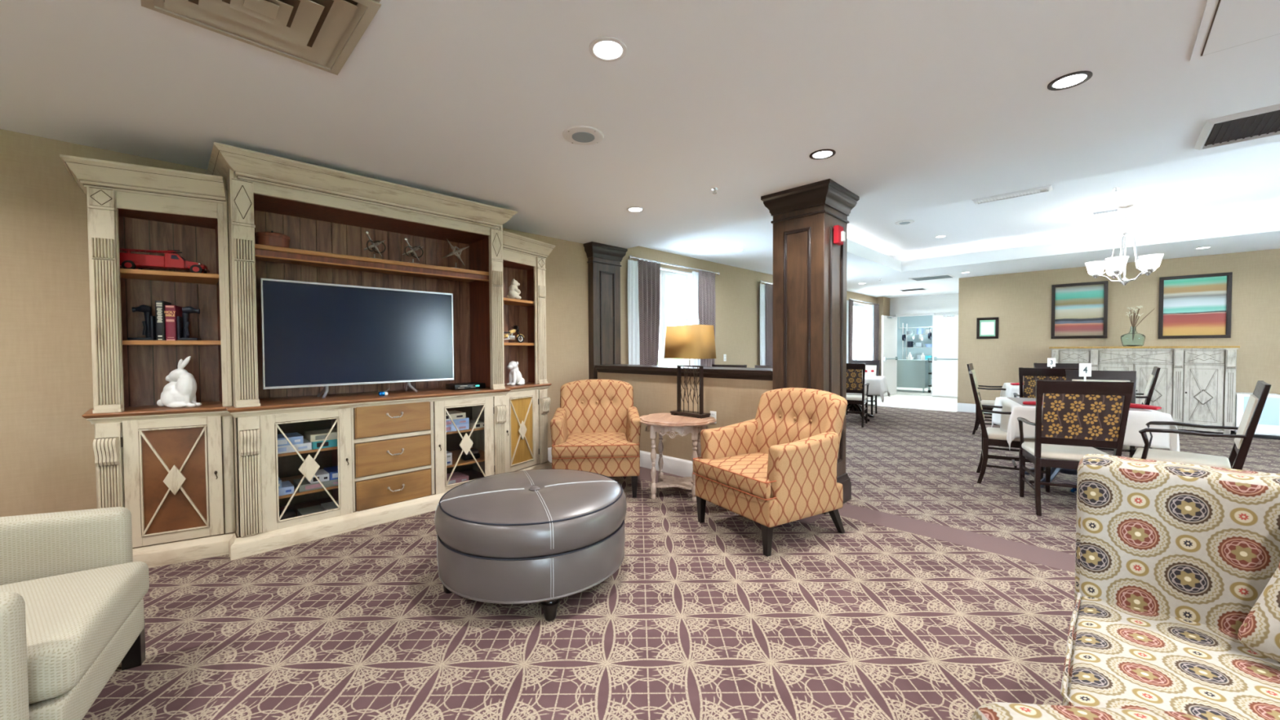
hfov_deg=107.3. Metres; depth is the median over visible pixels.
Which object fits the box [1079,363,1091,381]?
number sign
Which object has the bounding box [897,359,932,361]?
countertop
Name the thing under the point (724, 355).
wall outlet
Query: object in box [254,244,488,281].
shelf
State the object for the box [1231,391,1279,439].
air purifier
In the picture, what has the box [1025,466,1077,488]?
dining table
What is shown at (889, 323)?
door
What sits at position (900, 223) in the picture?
grille
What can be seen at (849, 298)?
curtain rod
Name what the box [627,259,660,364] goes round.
curtain
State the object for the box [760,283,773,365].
curtain
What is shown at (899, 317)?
wall rack
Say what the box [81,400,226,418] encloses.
countertop
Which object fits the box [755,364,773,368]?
dining chair
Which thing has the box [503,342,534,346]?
shelf
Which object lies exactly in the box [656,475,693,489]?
shelf
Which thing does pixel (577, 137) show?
grille
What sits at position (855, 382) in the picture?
dining chair
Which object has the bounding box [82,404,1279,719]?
floor
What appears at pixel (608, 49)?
recessed light
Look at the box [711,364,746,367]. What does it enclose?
dining chair
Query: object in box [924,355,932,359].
storage bin
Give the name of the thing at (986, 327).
framed certificate
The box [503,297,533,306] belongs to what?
shelf
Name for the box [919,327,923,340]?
frying pan
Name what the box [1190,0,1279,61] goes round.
access panel
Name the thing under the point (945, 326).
door
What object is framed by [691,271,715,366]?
curtain
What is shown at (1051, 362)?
number sign
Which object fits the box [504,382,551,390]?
countertop
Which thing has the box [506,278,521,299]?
bear figurine
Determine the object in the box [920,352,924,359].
squeeze bottle
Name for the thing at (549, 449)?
baseboard
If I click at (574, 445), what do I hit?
seat cushion
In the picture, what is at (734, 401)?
wall
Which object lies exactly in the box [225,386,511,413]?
countertop
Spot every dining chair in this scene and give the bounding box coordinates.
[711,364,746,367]
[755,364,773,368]
[846,360,879,414]
[846,363,869,427]
[966,363,1006,434]
[968,371,1050,492]
[1013,367,1079,398]
[1017,379,1134,515]
[1033,363,1079,370]
[1065,369,1151,457]
[1132,380,1271,470]
[1135,366,1160,448]
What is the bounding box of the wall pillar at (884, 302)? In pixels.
[876,297,889,376]
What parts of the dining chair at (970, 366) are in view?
backrest, leg, seat frame, seat, arm, arm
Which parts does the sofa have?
backrest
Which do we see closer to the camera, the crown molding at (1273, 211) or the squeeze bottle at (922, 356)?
the crown molding at (1273, 211)
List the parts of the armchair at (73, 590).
arm, arm, seat rail, leg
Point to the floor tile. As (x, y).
(904, 400)
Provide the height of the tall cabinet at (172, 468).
2.480 m
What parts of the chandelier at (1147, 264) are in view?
lamp shade, arm, lamp shade, arm, lamp shade, arm, chain, arm, arm, lamp shade, lamp shade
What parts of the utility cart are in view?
post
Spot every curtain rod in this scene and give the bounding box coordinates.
[627,255,719,275]
[757,280,773,284]
[848,297,879,304]
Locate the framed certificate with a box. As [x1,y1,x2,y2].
[976,316,998,338]
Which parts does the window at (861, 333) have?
pane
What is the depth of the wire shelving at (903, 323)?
16.46 m
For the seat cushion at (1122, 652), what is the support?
on the sofa
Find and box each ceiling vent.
[140,0,381,75]
[897,287,928,291]
[909,274,955,280]
[972,185,1053,204]
[1089,206,1121,214]
[1194,103,1279,150]
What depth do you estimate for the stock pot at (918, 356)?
16.24 m
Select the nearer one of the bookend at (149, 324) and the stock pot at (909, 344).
the bookend at (149, 324)
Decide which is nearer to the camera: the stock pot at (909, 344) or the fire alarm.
the fire alarm
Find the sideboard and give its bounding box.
[1048,346,1239,434]
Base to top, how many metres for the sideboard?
1.350 m
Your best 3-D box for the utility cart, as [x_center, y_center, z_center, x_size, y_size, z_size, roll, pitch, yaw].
[8.912,0.458,14.050,0.470,1.035,0.675,1,2,45]
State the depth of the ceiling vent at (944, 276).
9.72 m
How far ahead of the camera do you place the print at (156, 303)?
3.09 m
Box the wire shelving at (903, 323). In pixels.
[902,323,932,378]
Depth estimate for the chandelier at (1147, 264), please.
6.04 m
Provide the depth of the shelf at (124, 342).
3.05 m
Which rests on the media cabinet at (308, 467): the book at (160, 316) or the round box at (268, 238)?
the round box at (268, 238)
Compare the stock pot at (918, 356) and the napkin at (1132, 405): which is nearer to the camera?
the napkin at (1132, 405)
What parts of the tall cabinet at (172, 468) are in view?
crown moulding, moulding, panel, door, door panel, moulding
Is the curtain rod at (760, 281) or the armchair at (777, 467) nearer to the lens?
the armchair at (777, 467)
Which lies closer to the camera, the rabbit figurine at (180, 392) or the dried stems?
the rabbit figurine at (180, 392)
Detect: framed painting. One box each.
[1050,280,1108,338]
[1158,271,1232,338]
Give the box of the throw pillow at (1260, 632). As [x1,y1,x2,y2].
[1237,560,1279,662]
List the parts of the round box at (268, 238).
lid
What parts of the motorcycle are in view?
frame, tank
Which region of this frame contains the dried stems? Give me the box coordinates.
[1125,306,1154,326]
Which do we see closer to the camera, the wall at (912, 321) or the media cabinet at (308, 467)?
the media cabinet at (308, 467)
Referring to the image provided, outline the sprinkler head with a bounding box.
[711,187,718,194]
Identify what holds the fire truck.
on the tall cabinet at (172, 468)
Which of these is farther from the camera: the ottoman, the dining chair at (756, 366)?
the dining chair at (756, 366)
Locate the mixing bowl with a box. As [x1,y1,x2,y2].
[924,343,932,346]
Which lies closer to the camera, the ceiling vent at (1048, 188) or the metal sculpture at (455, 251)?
the metal sculpture at (455, 251)
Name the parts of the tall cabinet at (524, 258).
panel, door, door panel, moulding, crown moulding, moulding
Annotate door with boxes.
[881,315,897,395]
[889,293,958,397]
[933,314,958,397]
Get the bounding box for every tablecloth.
[846,375,889,402]
[991,396,1179,451]
[1000,382,1023,397]
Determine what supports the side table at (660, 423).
on the floor
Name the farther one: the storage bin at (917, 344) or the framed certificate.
the storage bin at (917, 344)
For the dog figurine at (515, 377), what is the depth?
4.87 m
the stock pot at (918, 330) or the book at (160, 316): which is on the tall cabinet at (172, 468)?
the book at (160, 316)
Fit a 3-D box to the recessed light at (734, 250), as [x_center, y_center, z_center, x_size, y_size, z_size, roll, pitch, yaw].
[1.444,-1.618,6.935,0.168,0.006,0.168,1,2,45]
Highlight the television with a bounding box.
[260,278,453,398]
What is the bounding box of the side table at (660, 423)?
[639,413,716,502]
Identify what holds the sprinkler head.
attached to the ceiling at (474, 100)
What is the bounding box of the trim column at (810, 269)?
[760,178,859,514]
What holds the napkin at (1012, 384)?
on the tablecloth at (1008, 393)
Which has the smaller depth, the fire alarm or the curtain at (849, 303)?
the fire alarm
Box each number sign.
[1047,358,1055,368]
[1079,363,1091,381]
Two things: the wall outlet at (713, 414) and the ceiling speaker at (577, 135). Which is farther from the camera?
the wall outlet at (713, 414)
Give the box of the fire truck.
[119,248,209,273]
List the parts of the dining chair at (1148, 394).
arm, backrest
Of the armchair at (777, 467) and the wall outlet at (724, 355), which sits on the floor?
the armchair at (777, 467)
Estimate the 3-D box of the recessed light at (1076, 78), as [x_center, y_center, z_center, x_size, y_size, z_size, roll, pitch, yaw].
[2.147,-1.393,2.353,0.168,0.006,0.168,1,2,45]
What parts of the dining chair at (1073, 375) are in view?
backrest, leg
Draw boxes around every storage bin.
[915,342,923,346]
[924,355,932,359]
[925,328,932,333]
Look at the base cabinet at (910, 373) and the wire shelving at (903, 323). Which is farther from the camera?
the wire shelving at (903, 323)
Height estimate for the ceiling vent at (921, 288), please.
0.014 m
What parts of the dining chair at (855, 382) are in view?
backrest, seat frame, seat, leg, leg, arm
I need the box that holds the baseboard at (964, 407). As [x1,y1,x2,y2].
[957,402,988,413]
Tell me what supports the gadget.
on the countertop
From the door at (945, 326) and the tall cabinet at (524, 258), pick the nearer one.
the tall cabinet at (524, 258)
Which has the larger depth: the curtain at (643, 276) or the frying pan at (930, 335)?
the frying pan at (930, 335)
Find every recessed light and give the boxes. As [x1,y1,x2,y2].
[589,36,626,62]
[626,206,644,212]
[732,248,743,251]
[809,149,835,159]
[934,235,946,237]
[1047,71,1093,90]
[1194,246,1212,248]
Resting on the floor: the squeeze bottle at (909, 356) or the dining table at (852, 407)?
the dining table at (852, 407)
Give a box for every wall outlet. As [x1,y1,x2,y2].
[710,410,715,423]
[723,354,726,360]
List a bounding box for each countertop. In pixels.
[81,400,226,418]
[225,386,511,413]
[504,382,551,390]
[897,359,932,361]
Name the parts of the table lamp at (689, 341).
lamp shade, frame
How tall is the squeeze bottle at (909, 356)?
0.240 m
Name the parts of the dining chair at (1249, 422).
seat, arm, arm, backrest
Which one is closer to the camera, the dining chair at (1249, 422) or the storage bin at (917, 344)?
the dining chair at (1249, 422)
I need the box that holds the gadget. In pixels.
[377,388,389,395]
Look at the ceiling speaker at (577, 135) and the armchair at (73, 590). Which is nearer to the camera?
the armchair at (73, 590)
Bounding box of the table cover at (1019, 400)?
[1007,397,1151,411]
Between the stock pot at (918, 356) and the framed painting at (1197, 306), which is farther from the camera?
the stock pot at (918, 356)
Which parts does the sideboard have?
drawer, door, drawer, door, door, drawer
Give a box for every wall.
[0,128,876,516]
[597,372,772,477]
[897,315,932,382]
[957,248,1279,404]
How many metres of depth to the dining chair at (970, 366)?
7.26 m
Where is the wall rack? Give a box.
[898,316,932,328]
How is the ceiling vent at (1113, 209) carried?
in the ceiling at (1245, 179)
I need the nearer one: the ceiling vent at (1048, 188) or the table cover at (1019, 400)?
the table cover at (1019, 400)
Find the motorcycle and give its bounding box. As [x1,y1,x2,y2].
[503,325,524,342]
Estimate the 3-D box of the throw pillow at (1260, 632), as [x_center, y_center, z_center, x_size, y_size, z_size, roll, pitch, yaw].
[1.878,0.615,1.114,0.246,0.518,0.543,-1,1,-24]
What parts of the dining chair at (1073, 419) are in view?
leg, arm, leg, seat frame, seat, backrest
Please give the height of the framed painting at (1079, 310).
1.010 m
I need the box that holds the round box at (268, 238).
[254,231,290,248]
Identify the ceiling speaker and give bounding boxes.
[562,125,604,145]
[894,219,915,225]
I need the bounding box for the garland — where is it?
[1070,484,1076,492]
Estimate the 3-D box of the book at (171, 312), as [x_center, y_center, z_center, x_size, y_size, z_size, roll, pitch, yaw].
[-3.145,-0.246,3.179,0.056,0.235,0.147,-1,2,-30]
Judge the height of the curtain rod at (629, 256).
0.050 m
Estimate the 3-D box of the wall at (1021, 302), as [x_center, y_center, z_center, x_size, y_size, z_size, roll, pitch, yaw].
[9.005,-0.518,7.748,6.310,3.320,0.200,1,2,45]
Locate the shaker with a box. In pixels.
[871,369,874,377]
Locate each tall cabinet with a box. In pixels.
[59,154,235,568]
[502,230,555,472]
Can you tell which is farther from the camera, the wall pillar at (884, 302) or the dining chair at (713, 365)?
the wall pillar at (884, 302)
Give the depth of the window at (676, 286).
7.39 m
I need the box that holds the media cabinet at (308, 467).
[206,142,517,560]
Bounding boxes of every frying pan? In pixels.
[902,328,906,341]
[910,328,914,339]
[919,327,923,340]
[928,332,932,339]
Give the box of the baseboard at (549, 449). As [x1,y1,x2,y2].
[547,447,551,462]
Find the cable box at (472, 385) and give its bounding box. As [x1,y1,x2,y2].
[445,382,485,390]
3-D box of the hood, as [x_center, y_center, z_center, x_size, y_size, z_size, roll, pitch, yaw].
[-3.005,-0.635,3.188,0.117,0.060,0.110,-1,2,-30]
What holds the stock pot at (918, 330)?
on the wire shelving at (903, 323)
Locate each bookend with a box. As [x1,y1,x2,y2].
[127,305,155,340]
[177,306,200,340]
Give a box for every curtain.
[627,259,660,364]
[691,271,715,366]
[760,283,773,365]
[846,299,853,363]
[871,304,879,360]
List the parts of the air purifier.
panel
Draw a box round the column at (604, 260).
[583,241,627,379]
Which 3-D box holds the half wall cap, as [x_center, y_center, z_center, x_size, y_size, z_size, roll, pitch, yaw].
[0.464,0.121,5.192,2.440,0.090,0.455,1,2,45]
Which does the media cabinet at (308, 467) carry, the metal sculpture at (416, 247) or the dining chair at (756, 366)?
the metal sculpture at (416, 247)
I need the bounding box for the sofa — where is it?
[1060,453,1279,719]
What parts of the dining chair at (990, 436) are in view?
backrest, leg, leg, arm, arm, seat frame, seat, leg, leg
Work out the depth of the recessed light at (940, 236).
7.70 m
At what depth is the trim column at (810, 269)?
3.97 m
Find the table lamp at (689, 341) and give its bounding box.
[664,319,715,418]
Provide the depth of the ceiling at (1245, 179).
6.09 m
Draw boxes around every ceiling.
[0,0,1279,248]
[639,120,1279,297]
[847,141,1279,256]
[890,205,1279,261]
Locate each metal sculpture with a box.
[363,231,386,258]
[402,237,423,263]
[442,238,469,269]
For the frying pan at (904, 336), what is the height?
0.433 m
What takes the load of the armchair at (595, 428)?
on the floor
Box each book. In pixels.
[155,300,171,340]
[164,305,182,340]
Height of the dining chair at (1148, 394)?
1.090 m
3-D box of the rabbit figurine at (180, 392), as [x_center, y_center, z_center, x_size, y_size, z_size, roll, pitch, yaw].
[-3.055,0.148,3.110,0.241,0.348,0.135,0,1,-7]
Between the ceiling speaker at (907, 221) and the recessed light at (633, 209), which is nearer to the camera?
the recessed light at (633, 209)
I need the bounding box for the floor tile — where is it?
[864,386,957,412]
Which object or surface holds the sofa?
on the floor
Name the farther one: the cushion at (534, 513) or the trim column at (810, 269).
the trim column at (810, 269)
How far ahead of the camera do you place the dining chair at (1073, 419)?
3.66 m
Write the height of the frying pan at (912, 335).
0.393 m
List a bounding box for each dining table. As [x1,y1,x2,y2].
[846,394,873,421]
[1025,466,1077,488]
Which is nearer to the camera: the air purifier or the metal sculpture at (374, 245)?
the metal sculpture at (374, 245)
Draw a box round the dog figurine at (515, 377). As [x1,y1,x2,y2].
[506,360,524,385]
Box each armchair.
[0,506,149,719]
[550,378,641,497]
[693,387,847,556]
[971,702,1204,719]
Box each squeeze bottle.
[907,351,911,359]
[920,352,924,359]
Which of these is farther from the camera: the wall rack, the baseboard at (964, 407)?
the wall rack
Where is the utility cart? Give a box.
[928,358,932,392]
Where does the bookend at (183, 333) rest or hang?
on the tall cabinet at (172, 468)
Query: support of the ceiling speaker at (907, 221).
attached to the ceiling at (1245, 179)
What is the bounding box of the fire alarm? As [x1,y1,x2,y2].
[833,225,845,245]
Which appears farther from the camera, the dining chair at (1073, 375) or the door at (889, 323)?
the door at (889, 323)
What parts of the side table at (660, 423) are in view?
leg, leg, leg, leg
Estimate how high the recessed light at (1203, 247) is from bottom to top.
0.006 m
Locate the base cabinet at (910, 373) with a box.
[897,359,932,392]
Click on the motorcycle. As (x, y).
(511, 332)
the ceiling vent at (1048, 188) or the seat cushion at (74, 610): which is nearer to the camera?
the seat cushion at (74, 610)
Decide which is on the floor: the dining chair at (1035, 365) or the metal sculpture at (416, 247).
the dining chair at (1035, 365)
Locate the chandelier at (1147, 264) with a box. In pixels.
[1084,204,1164,285]
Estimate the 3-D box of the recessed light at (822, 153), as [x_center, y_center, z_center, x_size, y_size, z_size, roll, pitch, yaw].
[1.252,-1.410,3.231,0.168,0.006,0.168,1,2,45]
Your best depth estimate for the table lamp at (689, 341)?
4.37 m
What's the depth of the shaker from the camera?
8.85 m
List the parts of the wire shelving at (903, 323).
post, post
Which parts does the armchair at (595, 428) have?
arm, seat rail, backrest, arm, leg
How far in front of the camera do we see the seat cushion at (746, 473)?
3.37 m
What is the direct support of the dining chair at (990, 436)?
on the floor
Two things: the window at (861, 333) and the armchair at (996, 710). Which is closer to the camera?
the armchair at (996, 710)
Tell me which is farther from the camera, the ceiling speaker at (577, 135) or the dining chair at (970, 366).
the dining chair at (970, 366)
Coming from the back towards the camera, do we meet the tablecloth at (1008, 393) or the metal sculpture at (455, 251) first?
the tablecloth at (1008, 393)
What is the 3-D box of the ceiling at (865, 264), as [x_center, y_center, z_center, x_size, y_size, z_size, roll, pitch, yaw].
[6.651,-1.751,7.117,9.200,0.200,10.860,1,2,45]
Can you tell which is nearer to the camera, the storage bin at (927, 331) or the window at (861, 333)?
the window at (861, 333)
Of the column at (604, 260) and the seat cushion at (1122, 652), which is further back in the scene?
the column at (604, 260)
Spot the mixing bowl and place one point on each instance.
(926, 344)
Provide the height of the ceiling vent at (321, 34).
0.030 m
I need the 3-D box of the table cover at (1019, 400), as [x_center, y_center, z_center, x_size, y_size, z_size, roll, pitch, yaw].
[4.179,0.422,4.573,0.860,0.002,0.860,0,2,30]
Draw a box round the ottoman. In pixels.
[434,469,626,621]
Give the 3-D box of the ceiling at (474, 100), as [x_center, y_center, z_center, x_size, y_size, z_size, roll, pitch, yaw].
[0.320,-1.684,0.719,9.200,0.670,7.140,1,2,45]
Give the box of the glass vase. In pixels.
[1120,326,1145,346]
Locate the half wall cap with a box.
[595,364,773,380]
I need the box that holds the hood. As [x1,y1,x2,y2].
[184,260,209,272]
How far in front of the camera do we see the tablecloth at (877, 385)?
8.39 m
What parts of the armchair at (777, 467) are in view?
leg, arm, leg, seat rail, backrest, arm, leg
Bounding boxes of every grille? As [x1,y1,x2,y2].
[572,132,594,142]
[899,222,910,224]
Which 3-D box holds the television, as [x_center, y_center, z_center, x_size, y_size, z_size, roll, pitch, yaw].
[-2.237,-0.154,3.871,0.241,0.884,1.380,1,2,45]
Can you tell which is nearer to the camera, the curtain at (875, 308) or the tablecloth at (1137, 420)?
the tablecloth at (1137, 420)
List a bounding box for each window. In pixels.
[657,266,692,365]
[853,301,871,359]
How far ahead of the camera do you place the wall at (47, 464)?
2.98 m
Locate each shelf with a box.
[120,268,218,284]
[122,340,220,345]
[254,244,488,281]
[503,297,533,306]
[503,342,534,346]
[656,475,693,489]
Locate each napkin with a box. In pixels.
[1010,382,1023,385]
[1022,400,1035,404]
[1129,403,1161,409]
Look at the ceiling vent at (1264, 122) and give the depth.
3.10 m
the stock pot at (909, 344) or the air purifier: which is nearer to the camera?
the air purifier
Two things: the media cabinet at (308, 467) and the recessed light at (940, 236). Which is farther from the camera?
the recessed light at (940, 236)
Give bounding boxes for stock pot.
[906,341,914,346]
[916,328,924,333]
[916,354,921,359]
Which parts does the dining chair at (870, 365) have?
backrest, leg, leg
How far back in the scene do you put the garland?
4.34 m
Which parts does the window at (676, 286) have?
pane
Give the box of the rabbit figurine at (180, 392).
[156,355,201,408]
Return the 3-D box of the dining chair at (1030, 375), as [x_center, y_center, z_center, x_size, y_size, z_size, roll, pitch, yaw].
[5.203,0.636,6.080,0.578,1.090,0.639,1,2,33]
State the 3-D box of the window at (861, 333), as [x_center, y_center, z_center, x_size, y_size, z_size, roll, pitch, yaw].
[5.879,-0.734,12.736,0.225,1.612,1.702,1,2,45]
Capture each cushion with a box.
[0,561,149,704]
[435,469,626,557]
[551,432,639,457]
[693,452,770,498]
[1062,596,1279,719]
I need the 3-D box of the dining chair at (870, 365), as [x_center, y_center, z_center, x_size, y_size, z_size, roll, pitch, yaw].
[4.532,0.556,9.609,0.578,1.090,0.639,1,2,35]
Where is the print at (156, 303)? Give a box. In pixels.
[155,302,162,339]
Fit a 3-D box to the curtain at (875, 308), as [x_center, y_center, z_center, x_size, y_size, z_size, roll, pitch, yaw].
[6.594,-0.306,13.211,0.086,2.505,0.437,1,2,45]
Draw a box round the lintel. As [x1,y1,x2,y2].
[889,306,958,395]
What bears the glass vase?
on the sideboard
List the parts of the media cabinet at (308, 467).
door, glass pane, moulding, crown moulding, panel, moulding, drawer, drawer, drawer, handle, handle, handle, door, glass pane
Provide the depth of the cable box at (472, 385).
4.38 m

